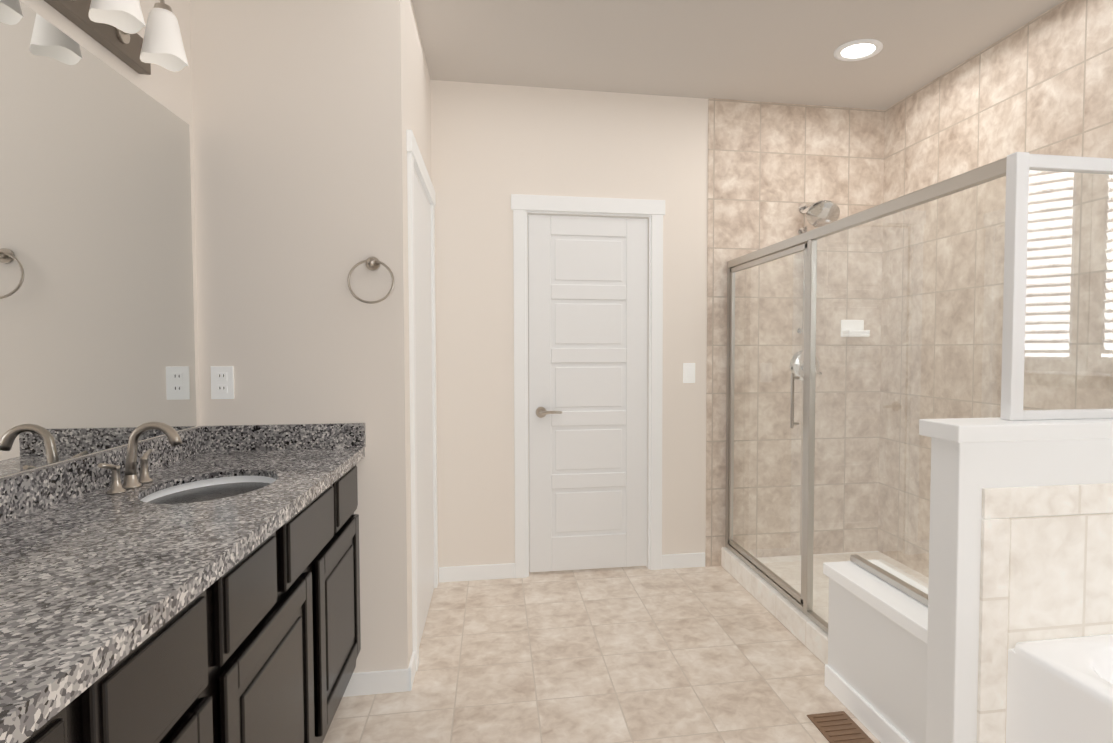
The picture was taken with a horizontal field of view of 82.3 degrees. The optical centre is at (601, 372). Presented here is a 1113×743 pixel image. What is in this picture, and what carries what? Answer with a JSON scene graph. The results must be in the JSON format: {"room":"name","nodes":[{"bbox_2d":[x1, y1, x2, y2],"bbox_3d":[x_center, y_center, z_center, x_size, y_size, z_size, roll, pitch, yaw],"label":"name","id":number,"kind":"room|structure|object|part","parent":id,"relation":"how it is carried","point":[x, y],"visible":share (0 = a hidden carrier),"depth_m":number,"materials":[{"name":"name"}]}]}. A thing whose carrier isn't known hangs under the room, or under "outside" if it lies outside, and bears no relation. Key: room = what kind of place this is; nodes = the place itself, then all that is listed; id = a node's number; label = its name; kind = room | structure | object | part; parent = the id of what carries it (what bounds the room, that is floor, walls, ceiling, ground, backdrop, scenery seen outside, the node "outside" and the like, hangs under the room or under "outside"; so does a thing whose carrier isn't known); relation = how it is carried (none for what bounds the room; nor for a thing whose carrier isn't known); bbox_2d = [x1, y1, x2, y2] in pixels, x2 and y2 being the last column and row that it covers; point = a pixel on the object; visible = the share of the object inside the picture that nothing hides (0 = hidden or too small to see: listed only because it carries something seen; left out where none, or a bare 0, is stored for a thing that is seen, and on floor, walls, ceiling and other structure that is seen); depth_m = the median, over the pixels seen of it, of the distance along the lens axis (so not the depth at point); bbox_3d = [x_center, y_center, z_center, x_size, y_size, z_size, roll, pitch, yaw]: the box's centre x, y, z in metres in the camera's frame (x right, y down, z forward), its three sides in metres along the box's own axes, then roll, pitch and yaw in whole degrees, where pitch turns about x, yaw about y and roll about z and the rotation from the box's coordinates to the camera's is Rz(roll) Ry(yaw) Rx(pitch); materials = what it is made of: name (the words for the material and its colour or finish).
{"room":"bathroom","nodes":[
{"label":"bathroom","id":0,"kind":"room"},
{"bbox_2d":[0,0,199,477],"bbox_3d":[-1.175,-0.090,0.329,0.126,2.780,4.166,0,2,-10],"label":"mirror","id":1,"kind":"object","parent":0,"point":[97,347],"depth_m":1.66,"materials":[{"name":"silver mirror"}]},
{"bbox_2d":[44,0,188,74],"bbox_3d":[-1.212,-0.956,1.455,0.198,0.201,0.941,0,2,-10],"label":"sconce","id":2,"kind":"object","parent":1,"relation":"attached to","point":[114,27],"visible":1,"depth_m":1.73,"materials":[{"name":"white glass"}]},
{"bbox_2d":[190,0,411,672],"bbox_3d":[-1.106,-0.167,2.391,0.712,2.780,0.120,0,2,-10],"label":"wall","id":3,"kind":"structure","parent":0,"point":[299,144],"depth_m":2.32,"materials":[{"name":"beige paint"}]},
{"bbox_2d":[0,426,203,521],"bbox_3d":[-1.193,0.291,0.866,0.020,0.090,2.882,0,2,-10],"label":"backsplash","id":4,"kind":"structure","parent":3,"relation":"attached to","point":[25,492],"depth_m":1.50,"materials":[{"name":"grey stone"}]},
{"bbox_2d":[211,366,233,398],"bbox_3d":[-1.368,0.037,2.288,0.074,0.118,0.008,0,2,-10],"label":"outlet","id":5,"kind":"object","parent":3,"relation":"attached to","point":[222,382],"visible":1,"depth_m":2.29,"materials":[{"name":"white plastic"}]},
{"bbox_2d":[204,423,365,449],"bbox_3d":[-1.153,0.236,2.323,0.546,0.090,0.020,0,2,-10],"label":"backsplash","id":6,"kind":"structure","parent":3,"relation":"attached to","point":[277,436],"depth_m":2.31,"materials":[{"name":"grey stone"}]},
{"bbox_2d":[347,256,393,303],"bbox_3d":[-0.846,-0.340,2.335,0.165,0.178,0.061,0,2,-10],"label":"towel ring","id":7,"kind":"object","parent":3,"relation":"attached to","point":[372,263],"visible":0.98,"depth_m":2.32,"materials":[{"name":"silver metal"}]},
{"bbox_2d":[405,0,430,651],"bbox_3d":[-0.919,-0.192,3.063,0.120,2.780,1.145,0,2,-10],"label":"wall","id":8,"kind":"structure","parent":0,"point":[418,101],"depth_m":2.80,"materials":[{"name":"beige paint"}]},
{"bbox_2d":[406,129,437,670],"bbox_3d":[-0.898,0.114,3.014,0.142,2.172,1.004,0,2,-10],"label":"door frame","id":9,"kind":"structure","parent":8,"relation":"attached to","point":[415,163],"depth_m":2.57,"materials":[{"name":"white wood"}]},
{"bbox_2d":[414,172,433,645],"bbox_3d":[-0.862,0.161,3.022,0.035,2.054,0.812,0,2,-10],"label":"door","id":10,"kind":"structure","parent":8,"relation":"in","point":[423,323],"depth_m":3.01,"materials":[{"name":"white wood"}]},
{"bbox_2d":[430,80,707,581],"bbox_3d":[0.398,-0.220,3.805,2.966,2.780,0.120,0,2,-10],"label":"wall","id":11,"kind":"structure","parent":0,"point":[494,147],"depth_m":3.59,"materials":[{"name":"beige paint"}]},
{"bbox_2d":[439,563,514,582],"bbox_3d":[-0.715,1.137,3.593,0.444,0.085,0.026,0,2,-10],"label":"baseboard","id":12,"kind":"structure","parent":11,"relation":"attached to","point":[507,570],"depth_m":3.60,"materials":[{"name":"white wood"}]},
{"bbox_2d":[528,215,647,571],"bbox_3d":[-0.071,0.130,3.676,0.697,2.054,0.097,0,2,-10],"label":"back door","id":13,"kind":"structure","parent":11,"relation":"in","point":[587,323],"depth_m":3.69,"materials":[{"name":"white wood"}]},
{"bbox_2d":[511,194,664,577],"bbox_3d":[-0.080,0.086,3.725,0.889,2.175,0.142,0,2,-10],"label":"door frame","id":14,"kind":"structure","parent":11,"relation":"attached to","point":[522,205],"depth_m":3.63,"materials":[{"name":"white wood"}]},
{"bbox_2d":[662,552,704,568],"bbox_3d":[0.490,1.129,3.804,0.271,0.085,0.013,0,2,-10],"label":"baseboard","id":15,"kind":"structure","parent":11,"relation":"attached to","point":[686,560],"depth_m":3.80,"materials":[{"name":"white wood"}]},
{"bbox_2d":[683,363,694,382],"bbox_3d":[0.520,0.004,3.767,0.074,0.118,0.010,0,2,-10],"label":"light switch","id":16,"kind":"object","parent":11,"relation":"attached to","point":[688,372],"visible":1,"depth_m":3.77,"materials":[{"name":"white plastic"}]},
{"bbox_2d":[705,98,884,566],"bbox_3d":[1.184,-0.222,3.871,1.130,2.780,0.012,0,2,-10],"label":"tiled wall","id":17,"kind":"structure","parent":11,"relation":"attached to","point":[772,167],"depth_m":3.85,"materials":[{"name":"beige tile"}]},
{"bbox_2d":[790,200,839,380],"bbox_3d":[1.264,-0.479,3.722,0.193,1.076,0.288,0,2,-10],"label":"fittings","id":18,"kind":"object","parent":17,"relation":"attached to","point":[821,213],"visible":0.58,"depth_m":3.67,"materials":[{"name":"silver metal"}]},
{"bbox_2d":[841,320,869,336],"bbox_3d":[1.552,-0.270,3.881,0.150,0.105,0.085,0,2,-10],"label":"soap dish","id":19,"kind":"object","parent":17,"relation":"attached to","point":[852,324],"depth_m":3.90,"materials":[{"name":"white ceramic"}]},
{"bbox_2d":[323,566,880,742],"bbox_3d":[0.357,1.290,1.972,3.678,0.100,6.791,0,2,-10],"label":"floor","id":20,"kind":"structure","parent":0,"point":[705,654],"depth_m":2.60,"materials":[{"name":"tile"}]},
{"bbox_2d":[28,466,360,742],"bbox_3d":[-0.936,0.825,0.935,0.542,0.903,2.872,0,2,-10],"label":"bathroom vanity","id":21,"kind":"object","parent":20,"relation":"on","point":[270,652],"depth_m":1.37,"materials":[{"name":"black wood"}]},
{"bbox_2d":[0,446,363,742],"bbox_3d":[-0.926,0.353,0.914,0.562,0.038,2.882,0,2,-10],"label":"countertop","id":22,"kind":"structure","parent":21,"relation":"on","point":[86,580],"depth_m":1.09,"materials":[{"name":"grey stone"}]},
{"bbox_2d":[96,422,187,493],"bbox_3d":[-1.198,0.218,1.688,0.150,0.175,0.235,0,2,-10],"label":"faucet","id":23,"kind":"object","parent":22,"relation":"on","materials":[{"name":"silver metal"}]},
{"bbox_2d":[136,474,275,501],"bbox_3d":[-1.051,0.397,1.720,0.324,0.150,0.454,0,2,-10],"label":"sink","id":24,"kind":"object","parent":22,"relation":"in","point":[212,485],"depth_m":1.83,"materials":[{"name":"white ceramic"}]},
{"bbox_2d":[807,711,873,742],"bbox_3d":[0.826,1.230,2.155,0.145,0.006,0.260,0,2,-10],"label":"floor vent","id":25,"kind":"object","parent":20,"relation":"in","point":[839,727],"visible":1,"depth_m":2.19,"materials":[{"name":"brown"}]},
{"bbox_2d":[823,560,927,742],"bbox_3d":[1.032,0.992,2.154,0.226,0.481,0.706,0,2,-10],"label":"wall","id":26,"kind":"structure","parent":20,"relation":"on","point":[875,683],"depth_m":2.16,"materials":[{"name":"white paint"}]},
{"bbox_2d":[721,546,928,663],"bbox_3d":[1.403,1.147,2.909,1.036,0.115,2.059,0,2,-10],"label":"shower base","id":27,"kind":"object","parent":26,"relation":"attached to","point":[807,632],"depth_m":3.34,"materials":[{"name":"tile"}]},
{"bbox_2d":[725,152,1112,633],"bbox_3d":[1.402,0.232,2.837,1.047,1.716,2.128,0,2,-10],"label":"shower enclosure","id":28,"kind":"object","parent":27,"relation":"on","point":[1014,168],"visible":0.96,"depth_m":2.24,"materials":[{"name":"clear glass"}]},
{"bbox_3d":[1.593,-0.230,1.791,1.014,0.714,0.036,0,2,-10],"label":"frame","id":29,"kind":"part","parent":28,"relation":"part of","materials":[{"name":"white"}]},
{"bbox_2d":[919,417,1112,742],"bbox_3d":[1.499,0.687,1.807,1.233,1.118,0.154,0,2,-10],"label":"wall","id":30,"kind":"structure","parent":20,"relation":"on","point":[971,458],"depth_m":1.67,"materials":[{"name":"white paint"}]},
{"bbox_2d":[976,483,1112,742],"bbox_3d":[1.552,0.772,1.758,1.143,0.950,0.010,0,2,-10],"label":"wall tile","id":31,"kind":"structure","parent":30,"relation":"attached to","point":[1044,575],"depth_m":1.68,"materials":[{"name":"beige tile"}]},
{"bbox_2d":[1006,634,1112,742],"bbox_3d":[1.720,1.003,0.997,1.062,0.543,1.557,0,2,-10],"label":"tub","id":32,"kind":"object","parent":20,"relation":"on","point":[1059,690],"visible":1,"depth_m":1.56,"materials":[{"name":"white ceramic"}]},
{"bbox_2d":[412,0,1063,109],"bbox_3d":[0.480,-1.561,1.135,3.678,0.100,5.311,0,2,-10],"label":"ceiling","id":33,"kind":"structure","parent":0,"point":[777,51],"depth_m":3.06,"materials":[{"name":"grey paint"}]},
{"bbox_2d":[834,39,882,60],"bbox_3d":[1.260,-1.580,3.120,0.224,0.010,0.224,0,2,-10],"label":"recessed light","id":34,"kind":"object","parent":33,"relation":"in","point":[858,50],"visible":1,"depth_m":3.11,"materials":[{"name":"white plastic"}]},
{"bbox_3d":[2.234,-0.133,1.485,0.120,2.780,5.311,0,2,-10],"label":"wall","id":35,"kind":"structure","parent":0,"visible":0},
{"bbox_2d":[878,0,1112,577],"bbox_3d":[1.920,-0.187,2.946,0.012,2.780,2.059,0,2,-10],"label":"tiled wall","id":36,"kind":"structure","parent":35,"relation":"attached to","point":[1042,83],"depth_m":3.06,"materials":[{"name":"beige tile"}]}
]}

